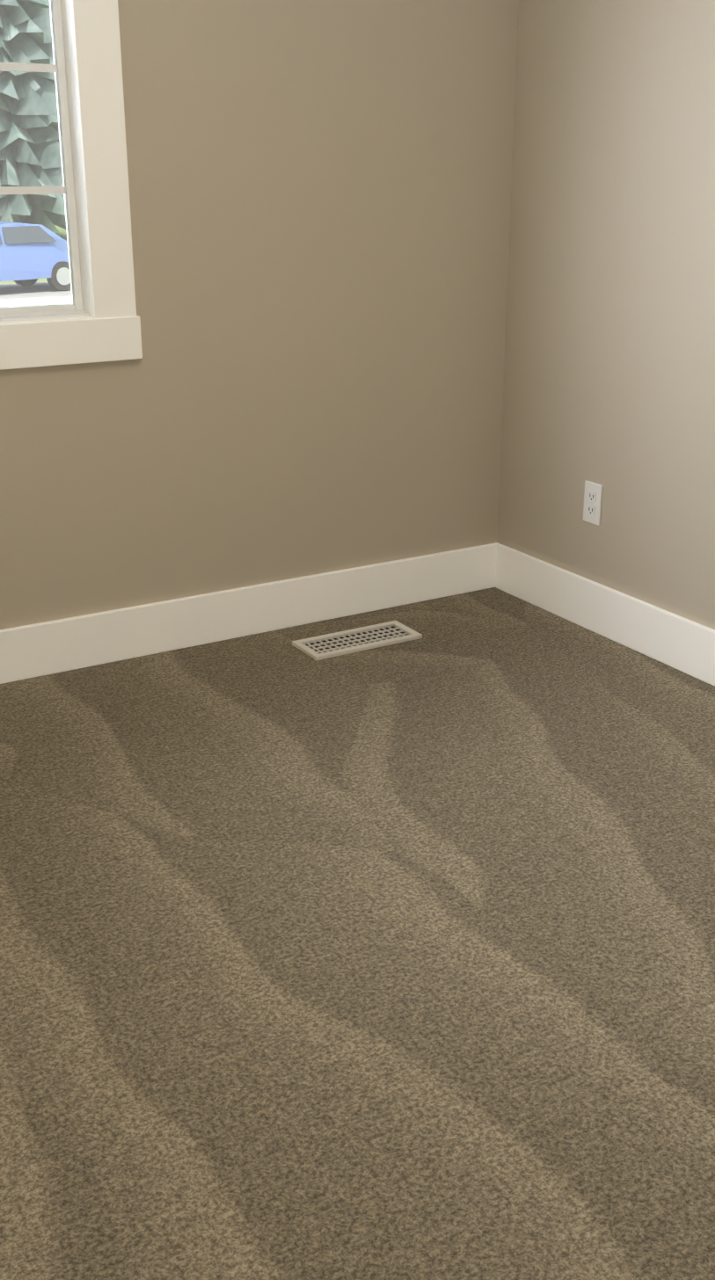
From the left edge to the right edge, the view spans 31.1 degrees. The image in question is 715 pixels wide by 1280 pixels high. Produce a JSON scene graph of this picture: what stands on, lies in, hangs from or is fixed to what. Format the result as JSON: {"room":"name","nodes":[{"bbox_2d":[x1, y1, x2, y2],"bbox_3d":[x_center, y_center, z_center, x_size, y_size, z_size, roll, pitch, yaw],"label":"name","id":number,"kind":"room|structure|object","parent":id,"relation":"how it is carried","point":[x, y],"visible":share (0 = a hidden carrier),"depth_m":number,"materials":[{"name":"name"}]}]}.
{"room":"empty carpeted room","nodes":[
{"label":"empty carpeted room","id":0,"kind":"room"},
{"bbox_2d":[0,0,518,629],"bbox_3d":[-0.807,-1.090,3.020,3.114,2.440,0.160,-12,23,-28],"label":"wall","id":1,"kind":"structure","parent":0,"point":[309,381],"depth_m":3.38,"materials":[{"name":"paint"}]},
{"bbox_2d":[0,0,142,370],"bbox_3d":[-1.161,-1.240,2.685,1.401,1.373,0.139,-12,23,-28],"label":"window","id":2,"kind":"structure","parent":1,"relation":"in","point":[108,329],"depth_m":3.05,"materials":[{"name":"white paint"}]},
{"bbox_2d":[0,542,499,683],"bbox_3d":[-0.762,0.013,3.352,2.794,0.142,0.016,-12,23,-28],"label":"baseboard","id":3,"kind":"structure","parent":1,"relation":"attached to","point":[45,648],"depth_m":3.58,"materials":[{"name":"white paint"}]},
{"bbox_2d":[0,587,714,1279],"bbox_3d":[0.113,0.654,2.012,3.114,0.120,3.774,-12,23,-28],"label":"floor","id":4,"kind":"structure","parent":0,"point":[394,962],"depth_m":2.15,"materials":[{"name":"carpet"}]},
{"bbox_2d":[291,620,421,660],"bbox_3d":[0.000,-0.001,3.573,0.340,0.012,0.140,-12,23,-28],"label":"air vent register","id":5,"kind":"object","parent":4,"relation":"on","point":[350,641],"visible":0.98,"depth_m":3.57,"materials":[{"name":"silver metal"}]},
{"bbox_2d":[496,0,714,629],"bbox_3d":[1.425,-0.784,2.204,0.160,2.440,3.614,-12,23,-28],"label":"wall","id":6,"kind":"structure","parent":0,"point":[608,386],"depth_m":3.35,"materials":[{"name":"paint"}]},
{"bbox_2d":[582,480,602,525],"bbox_3d":[0.653,-0.381,3.571,0.009,0.115,0.070,-12,23,-28],"label":"electrical outlet","id":7,"kind":"object","parent":6,"relation":"attached to","point":[592,498],"visible":1,"depth_m":3.56,"materials":[{"name":"white plastic"}]},
{"bbox_2d":[494,543,714,686],"bbox_3d":[1.312,0.286,2.623,0.016,0.142,3.438,-12,23,-28],"label":"baseboard","id":8,"kind":"structure","parent":6,"relation":"attached to","point":[683,644],"depth_m":3.57,"materials":[{"name":"white paint"}]},
{"label":"outside","id":9,"kind":"structure","parent":0,"visible":0},
{"bbox_2d":[0,225,67,283],"bbox_3d":[-60.046,-46.622,132.768,320.000,0.300,296.696,-12,23,-28],"label":"lawn","id":10,"kind":"structure","parent":9,"point":[63,234],"depth_m":48.63,"materials":[{"name":"green plant"}]},
{"bbox_2d":[0,0,66,232],"bbox_3d":[-12.577,-24.921,42.300,9.431,22.452,10.261,-12,23,-28],"label":"spruce tree","id":11,"kind":"object","parent":10,"relation":"on","point":[24,82],"depth_m":42.99,"materials":[{"name":"green plant"}]},
{"bbox_2d":[0,281,72,307],"bbox_3d":[2.901,-9.518,33.124,220.000,0.030,5.150,-12,23,-28],"label":"paving","id":12,"kind":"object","parent":10,"relation":"on","point":[32,294],"depth_m":27.07,"materials":[{"name":"concrete"}]},
{"bbox_2d":[0,221,71,290],"bbox_3d":[-7.966,-8.182,27.468,4.480,1.440,1.800,-18,27,-40],"label":"car","id":13,"kind":"object","parent":12,"relation":"on","point":[46,272],"depth_m":27.36,"materials":[{"name":"blue paint"}]}
]}

